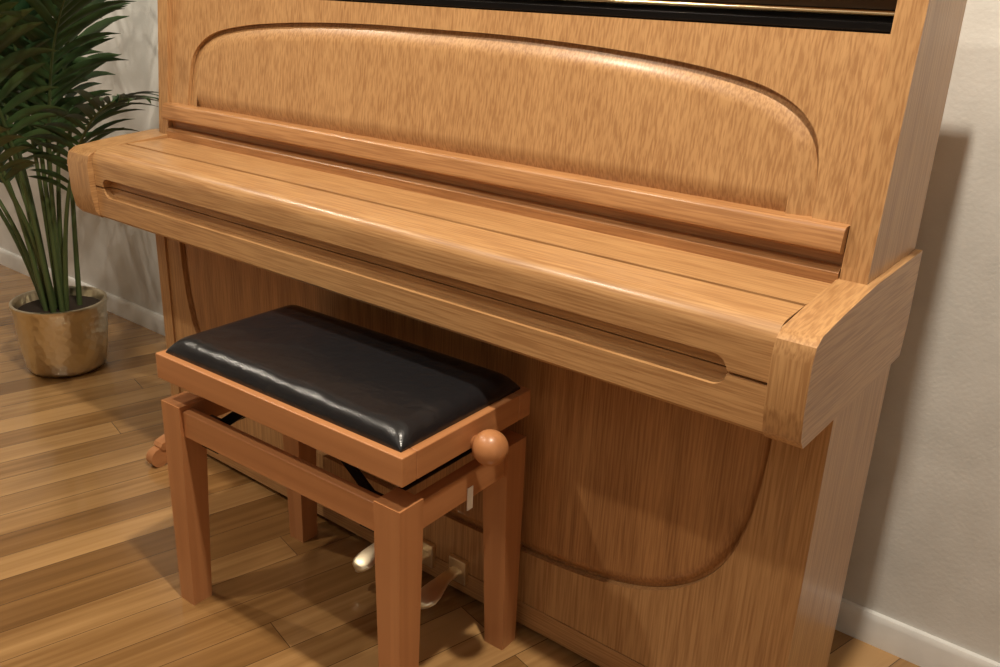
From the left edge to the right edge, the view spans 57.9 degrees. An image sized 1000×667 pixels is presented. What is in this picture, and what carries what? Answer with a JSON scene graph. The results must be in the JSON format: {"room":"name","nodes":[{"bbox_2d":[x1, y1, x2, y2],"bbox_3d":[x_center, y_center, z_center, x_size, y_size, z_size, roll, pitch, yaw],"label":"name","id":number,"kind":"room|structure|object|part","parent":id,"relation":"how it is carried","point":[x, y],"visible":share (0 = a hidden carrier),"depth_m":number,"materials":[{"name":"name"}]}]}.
{"room":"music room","nodes":[
{"label":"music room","id":0,"kind":"room"},
{"bbox_2d":[0,264,919,666],"bbox_3d":[-1.433,0.865,0.683,6.048,0.054,4.412,18,26,35],"label":"floor","id":1,"kind":"structure","parent":0,"point":[89,571],"depth_m":1.77,"materials":[{"name":"brown wood"}]},
{"bbox_2d":[0,0,158,377],"bbox_3d":[-1.359,-0.588,2.239,1.194,1.553,0.814,18,26,35],"label":"potted palm","id":2,"kind":"object","parent":1,"relation":"on","point":[61,329],"visible":0.98,"depth_m":2.29,"materials":[{"name":"green plant"}]},
{"bbox_2d":[9,285,107,377],"bbox_3d":[-1.259,-0.003,2.607,0.253,0.205,0.253,18,26,35],"label":"pot","id":3,"kind":"object","parent":2,"relation":"attached to","point":[65,337],"depth_m":2.53,"materials":[{"name":"gold metal"}]},
{"bbox_2d":[156,305,530,666],"bbox_3d":[-0.271,0.275,1.549,0.666,0.522,0.304,17,25,33],"label":"stool","id":4,"kind":"object","parent":1,"relation":"on","point":[399,412],"visible":1,"depth_m":1.39,"materials":[{"name":"brown wood"}]},
{"bbox_3d":[-0.550,0.301,1.614,0.050,0.404,0.050,17,25,33],"label":"leg","id":5,"kind":"part","parent":4,"relation":"part of","materials":[{"name":"brown wood"}]},
{"bbox_3d":[-0.474,0.108,1.653,0.022,0.048,0.206,17,25,33],"label":"rail","id":6,"kind":"part","parent":4,"relation":"part of","materials":[{"name":"brown wood"}]},
{"bbox_3d":[-0.430,0.132,1.491,0.135,0.108,0.005,17,25,33],"label":"lift arm","id":7,"kind":"part","parent":4,"relation":"part of","materials":[{"name":"black metal"}]},
{"bbox_3d":[-0.348,0.205,1.411,0.454,0.048,0.022,17,25,33],"label":"rail","id":8,"kind":"part","parent":4,"relation":"part of","materials":[{"name":"brown wood"}]},
{"bbox_3d":[-0.399,0.235,1.805,0.050,0.404,0.050,17,25,33],"label":"leg","id":9,"kind":"part","parent":4,"relation":"part of","materials":[{"name":"brown wood"}]},
{"bbox_2d":[166,305,519,452],"bbox_3d":[-0.262,0.046,1.461,0.529,0.031,0.276,17,25,33],"label":"cushion","id":10,"kind":"object","parent":4,"relation":"on","point":[366,390],"depth_m":1.38,"materials":[{"name":"black leather"}]},
{"bbox_3d":[-0.227,0.193,1.352,0.135,0.108,0.005,17,25,33],"label":"lift arm","id":11,"kind":"part","parent":4,"relation":"part of","materials":[{"name":"black metal"}]},
{"bbox_3d":[-0.150,0.422,1.341,0.050,0.404,0.050,17,25,33],"label":"leg","id":12,"kind":"part","parent":4,"relation":"part of","materials":[{"name":"brown wood"}]},
{"bbox_3d":[-0.062,0.233,1.372,0.022,0.048,0.206,17,25,33],"label":"rail","id":13,"kind":"part","parent":4,"relation":"part of","materials":[{"name":"brown wood"}]},
{"bbox_3d":[-0.015,0.166,1.317,0.056,0.054,0.054,17,25,33],"label":"height knob","id":14,"kind":"part","parent":4,"relation":"part of","materials":[{"name":"brown wood"}]},
{"bbox_3d":[0.000,0.356,1.532,0.050,0.404,0.050,17,25,33],"label":"leg","id":15,"kind":"part","parent":4,"relation":"part of","materials":[{"name":"brown wood"}]},
{"bbox_2d":[67,0,966,666],"bbox_3d":[-0.159,-0.099,1.638,1.590,1.165,0.414,18,26,35],"label":"upright piano","id":16,"kind":"object","parent":1,"relation":"on","point":[689,229],"visible":0.84,"depth_m":1.34,"materials":[{"name":"brown wood"}]},
{"bbox_3d":[-0.749,-0.377,2.030,0.080,0.162,0.409,18,26,35],"label":"arm","id":17,"kind":"part","parent":16,"relation":"part of","materials":[{"name":"brown wood"}]},
{"bbox_3d":[-0.690,-0.298,2.111,0.035,1.132,0.244,18,26,35],"label":"panel","id":18,"kind":"part","parent":16,"relation":"part of","materials":[{"name":"brown wood"}]},
{"bbox_3d":[-0.184,0.422,1.803,1.466,0.046,0.037,18,26,35],"label":"toe rail","id":19,"kind":"part","parent":16,"relation":"part of","materials":[{"name":"brown wood"}]},
{"bbox_3d":[-0.142,0.421,1.738,0.041,0.050,0.011,18,26,35],"label":"pedal plate","id":20,"kind":"part","parent":16,"relation":"part of","materials":[{"name":"gold metal"}]},
{"bbox_3d":[-0.238,-0.169,1.469,1.461,0.078,0.077,18,26,35],"label":"key lid","id":21,"kind":"part","parent":16,"relation":"part of","materials":[{"name":"brown wood"}]},
{"bbox_3d":[-0.078,0.442,1.692,0.041,0.050,0.011,18,26,35],"label":"pedal plate","id":22,"kind":"part","parent":16,"relation":"part of","materials":[{"name":"gold metal"}]},
{"bbox_3d":[-0.178,-0.224,1.528,1.461,0.019,0.104,18,26,35],"label":"key lid","id":23,"kind":"part","parent":16,"relation":"part of","materials":[{"name":"brown wood"}]},
{"bbox_3d":[-0.176,0.150,1.695,1.467,0.538,0.022,18,26,35],"label":"frame","id":24,"kind":"part","parent":16,"relation":"part of","materials":[{"name":"brown wood"}]},
{"bbox_3d":[-0.118,-0.424,1.522,1.466,0.238,0.051,18,26,35],"label":"music desk frame","id":25,"kind":"part","parent":16,"relation":"part of","materials":[{"name":"brown wood"}]},
{"bbox_3d":[-0.077,-0.456,1.565,1.468,0.335,0.022,18,26,35],"label":"iron frame","id":26,"kind":"part","parent":16,"relation":"part of","materials":[{"name":"metal"}]},
{"bbox_3d":[-0.100,-0.547,1.493,1.468,0.010,0.011,18,26,35],"label":"hammer rail","id":27,"kind":"part","parent":16,"relation":"part of","materials":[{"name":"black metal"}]},
{"bbox_3d":[-0.091,-0.564,1.498,1.468,0.009,0.009,18,26,35],"label":"brass rail","id":28,"kind":"part","parent":16,"relation":"part of","materials":[{"name":"gold metal"}]},
{"bbox_3d":[-0.083,-0.581,1.502,1.468,0.018,0.011,18,26,35],"label":"felt rail","id":29,"kind":"part","parent":16,"relation":"part of","materials":[{"name":"brown fabric"}]},
{"bbox_3d":[0.449,0.004,1.165,0.046,0.162,0.409,18,26,35],"label":"arm","id":30,"kind":"part","parent":16,"relation":"part of","materials":[{"name":"brown wood"}]},
{"bbox_3d":[0.489,0.077,1.259,0.035,1.132,0.244,18,26,35],"label":"panel","id":31,"kind":"part","parent":16,"relation":"part of","materials":[{"name":"brown wood"}]},
{"bbox_2d":[0,0,999,662],"bbox_3d":[-0.051,-0.884,1.824,6.048,2.506,0.108,18,26,35],"label":"wall","id":32,"kind":"structure","parent":0,"point":[925,556],"depth_m":1.49,"materials":[{"name":"paint"}]},
{"bbox_2d":[0,248,999,666],"bbox_3d":[-0.138,0.273,2.214,6.048,0.060,0.015,18,26,35],"label":"baseboard","id":33,"kind":"structure","parent":32,"relation":"attached to","point":[918,647],"depth_m":1.62,"materials":[{"name":"white paint"}]}
]}

